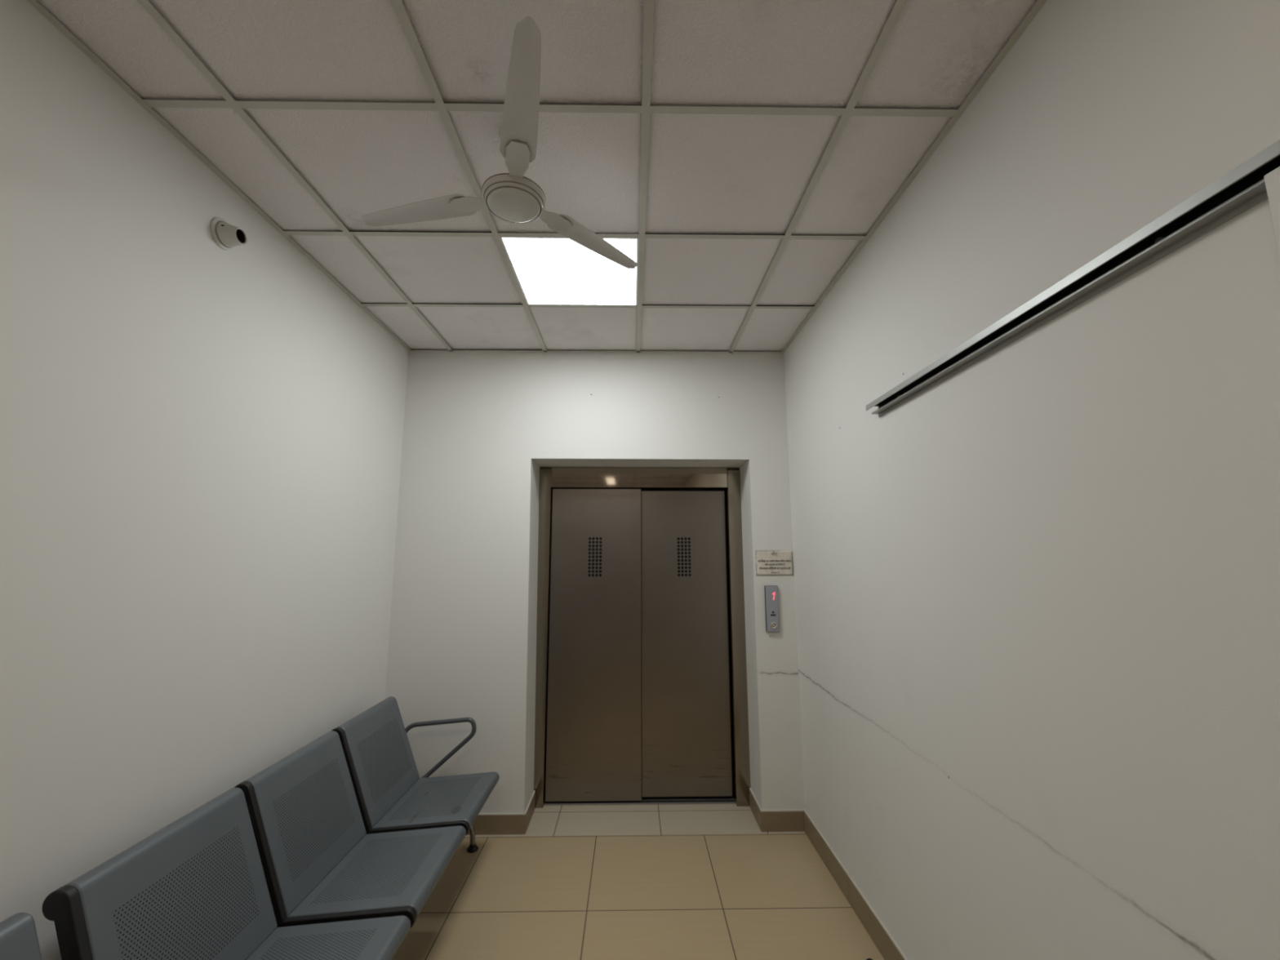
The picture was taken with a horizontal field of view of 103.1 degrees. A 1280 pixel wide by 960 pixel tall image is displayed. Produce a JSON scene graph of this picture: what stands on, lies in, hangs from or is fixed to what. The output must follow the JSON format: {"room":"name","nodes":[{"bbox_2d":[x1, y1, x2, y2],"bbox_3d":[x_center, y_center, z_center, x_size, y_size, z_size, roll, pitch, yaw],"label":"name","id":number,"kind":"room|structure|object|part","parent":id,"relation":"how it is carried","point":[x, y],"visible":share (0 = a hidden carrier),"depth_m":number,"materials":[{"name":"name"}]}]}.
{"room":"hospital interior","nodes":[
{"label":"hospital interior","id":0,"kind":"room"},
{"bbox_2d":[0,0,408,959],"bbox_3d":[-1.513,0.093,0.330,0.150,3.000,6.227,0,-9,-1],"label":"wall","id":1,"kind":"structure","parent":0,"point":[201,442],"depth_m":1.53,"materials":[{"name":"white paint"}]},
{"bbox_2d":[209,217,247,250],"bbox_3d":[-1.426,-0.860,1.777,0.069,0.104,0.104,0,-9,-1],"label":"holder","id":2,"kind":"object","parent":1,"relation":"attached to","point":[227,236],"visible":1,"depth_m":1.75,"materials":[{"name":"white plastic"}]},
{"bbox_3d":[-1.455,-0.860,1.776,0.010,0.104,0.104,0,-9,-1],"label":"plate","id":3,"kind":"part","parent":2,"relation":"part of","materials":[{"name":"white plastic"}]},
{"bbox_2d":[215,221,247,247],"bbox_3d":[-1.421,-0.858,1.777,0.059,0.084,0.084,0,-9,-1],"label":"socket","id":4,"kind":"object","parent":2,"relation":"attached to","point":[227,235],"depth_m":1.75,"materials":[{"name":"white plastic"}]},
{"bbox_2d":[26,0,1047,352],"bbox_3d":[-0.230,-1.299,0.458,2.418,0.100,5.727,0,-9,-1],"label":"ceiling","id":5,"kind":"structure","parent":0,"point":[751,150],"depth_m":1.58,"materials":[{"name":"tile"}]},
{"bbox_2d":[361,15,637,269],"bbox_3d":[-0.459,-0.966,1.514,0.916,0.250,0.925,0,-9,-1],"label":"ceiling fan","id":6,"kind":"object","parent":5,"relation":"hanging from","point":[512,197],"visible":1,"depth_m":1.50,"materials":[{"name":"metal"}]},
{"bbox_3d":[-0.726,-0.866,1.644,0.395,0.008,0.097,-2,-9,13],"label":"blade","id":7,"kind":"part","parent":6,"relation":"part of","materials":[{"name":"metal"}]},
{"bbox_3d":[-0.286,-0.928,1.238,0.097,0.008,0.395,2,-9,-17],"label":"blade","id":8,"kind":"part","parent":6,"relation":"part of","materials":[{"name":"metal"}]},
{"bbox_3d":[-0.150,-0.841,1.818,0.097,0.008,0.395,-8,-12,42],"label":"blade","id":9,"kind":"part","parent":6,"relation":"part of","materials":[{"name":"metal"}]},
{"bbox_2d":[499,236,639,305],"bbox_3d":[-0.297,-0.966,2.386,0.576,0.011,0.576,0,-9,-1],"label":"recessed light","id":10,"kind":"object","parent":5,"relation":"in","point":[548,271],"visible":0.89,"depth_m":2.37,"materials":[{"name":"white plastic"}]},
{"bbox_2d":[384,351,804,813],"bbox_3d":[-0.276,0.530,3.256,2.418,3.000,0.350,0,-9,-1],"label":"wall","id":11,"kind":"structure","parent":0,"point":[480,428],"depth_m":3.14,"materials":[{"name":"white paint"}]},
{"bbox_2d":[466,787,804,835],"bbox_3d":[-0.272,1.952,3.001,2.418,0.112,0.290,0,-9,-1],"label":"baseboard","id":12,"kind":"structure","parent":11,"relation":"attached to","point":[768,820],"depth_m":2.87,"materials":[{"name":"tile"}]},
{"bbox_2d":[533,466,750,808],"bbox_3d":[0.004,0.973,3.392,1.407,2.158,0.176,0,-9,-1],"label":"door","id":13,"kind":"structure","parent":11,"relation":"in","point":[642,692],"depth_m":3.35,"materials":[{"name":"metal"}]},
{"bbox_3d":[-0.302,0.516,3.412,0.097,0.267,0.002,0,-9,-1],"label":"vent plate","id":14,"kind":"part","parent":13,"relation":"part of","materials":[{"name":"metal"}]},
{"bbox_3d":[-0.001,2.037,3.235,1.201,0.008,0.110,0,-9,-1],"label":"sill","id":15,"kind":"part","parent":13,"relation":"part of","materials":[{"name":"metal"}]},
{"bbox_3d":[0.300,0.522,3.452,0.097,0.267,0.002,0,-9,-1],"label":"vent plate","id":16,"kind":"part","parent":13,"relation":"part of","materials":[{"name":"metal"}]},
{"bbox_2d":[764,585,779,631],"bbox_3d":[0.791,0.771,3.046,0.077,0.269,0.027,0,-9,-1],"label":"panel","id":17,"kind":"object","parent":11,"relation":"attached to","point":[771,603],"visible":1,"depth_m":3.04,"materials":[{"name":"silver metal"}]},
{"bbox_2d":[755,550,793,575],"bbox_3d":[0.820,0.506,3.098,0.227,0.150,0.003,0,-9,-1],"label":"notice","id":18,"kind":"object","parent":11,"relation":"attached to","point":[776,562],"visible":1,"depth_m":3.10,"materials":[{"name":"paper"}]},
{"bbox_2d":[391,804,884,959],"bbox_3d":[-0.229,1.644,0.238,2.718,0.101,6.466,0,-9,-1],"label":"floor","id":19,"kind":"structure","parent":0,"point":[724,896],"depth_m":2.34,"materials":[{"name":"tile"}]},
{"bbox_2d":[0,912,41,959],"bbox_3d":[-1.027,1.202,0.267,0.634,0.788,1.697,0,-9,-1],"label":"bench","id":20,"kind":"object","parent":19,"relation":"on","point":[19,940],"visible":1,"depth_m":1.06,"materials":[{"name":"grey metal"}]},
{"bbox_2d":[41,696,499,959],"bbox_3d":[-1.054,1.453,1.943,0.634,0.788,1.697,0,-9,-1],"label":"bench","id":21,"kind":"object","parent":19,"relation":"on","point":[335,849],"visible":1,"depth_m":1.68,"materials":[{"name":"grey metal"}]},
{"bbox_3d":[-1.041,1.166,1.140,0.634,0.460,0.023,0,-9,-1],"label":"frame","id":22,"kind":"part","parent":21,"relation":"part of","materials":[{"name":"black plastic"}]},
{"bbox_3d":[-1.257,1.186,1.402,0.209,0.420,0.506,0,-9,-1],"label":"backrest","id":23,"kind":"part","parent":21,"relation":"part of","materials":[{"name":"grey metal"}]},
{"bbox_3d":[-1.266,1.268,1.946,0.209,0.420,0.506,0,-9,-1],"label":"backrest","id":24,"kind":"part","parent":21,"relation":"part of","materials":[{"name":"grey metal"}]},
{"bbox_3d":[-1.050,1.248,1.684,0.634,0.460,0.023,0,-9,-1],"label":"frame","id":25,"kind":"part","parent":21,"relation":"part of","materials":[{"name":"black plastic"}]},
{"bbox_3d":[-0.943,1.389,1.377,0.428,0.058,0.506,0,-9,-1],"label":"seat","id":26,"kind":"part","parent":21,"relation":"part of","materials":[{"name":"grey metal"}]},
{"bbox_3d":[-0.952,1.470,1.921,0.428,0.058,0.506,0,-9,-1],"label":"seat","id":27,"kind":"part","parent":21,"relation":"part of","materials":[{"name":"grey metal"}]},
{"bbox_3d":[-1.275,1.349,2.490,0.209,0.420,0.506,0,-9,-1],"label":"backrest","id":28,"kind":"part","parent":21,"relation":"part of","materials":[{"name":"grey metal"}]},
{"bbox_3d":[-1.058,1.329,2.228,0.634,0.460,0.023,0,-9,-1],"label":"frame","id":29,"kind":"part","parent":21,"relation":"part of","materials":[{"name":"black plastic"}]},
{"bbox_3d":[-0.961,1.552,2.465,0.428,0.058,0.506,0,-9,-1],"label":"seat","id":30,"kind":"part","parent":21,"relation":"part of","materials":[{"name":"grey metal"}]},
{"bbox_3d":[-1.107,1.468,2.758,0.417,0.329,0.053,0,-9,-1],"label":"armrest","id":31,"kind":"part","parent":21,"relation":"part of","materials":[{"name":"grey metal"}]},
{"bbox_3d":[-0.959,1.806,2.721,0.168,0.286,0.027,0,-9,-1],"label":"leg","id":32,"kind":"part","parent":21,"relation":"part of","materials":[{"name":"silver metal"}]},
{"bbox_2d":[783,0,1279,959],"bbox_3d":[1.054,0.095,0.370,0.150,3.000,6.227,0,-9,-1],"label":"wall","id":33,"kind":"structure","parent":0,"point":[1037,591],"depth_m":1.17,"materials":[{"name":"white paint"}]},
{"bbox_2d":[803,808,907,959],"bbox_3d":[0.978,1.504,0.051,0.011,0.118,5.714,0,-9,-1],"label":"baseboard","id":34,"kind":"structure","parent":33,"relation":"attached to","point":[883,940],"depth_m":2.22,"materials":[{"name":"tile"}]},
{"bbox_2d":[866,139,1279,417],"bbox_3d":[0.949,-0.477,0.668,0.051,0.047,2.750,0,-9,-1],"label":"door track","id":35,"kind":"object","parent":33,"relation":"attached to","point":[1242,188],"visible":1,"depth_m":1.01,"materials":[{"name":"metal"}]},
{"bbox_2d":[1263,166,1279,254],"bbox_3d":[0.959,0.465,-0.021,0.028,2.128,1.275,0,-9,-1],"label":"door","id":36,"kind":"structure","parent":35,"relation":"hanging from","point":[1272,180],"depth_m":0.75,"materials":[{"name":"laminate"}]}
]}

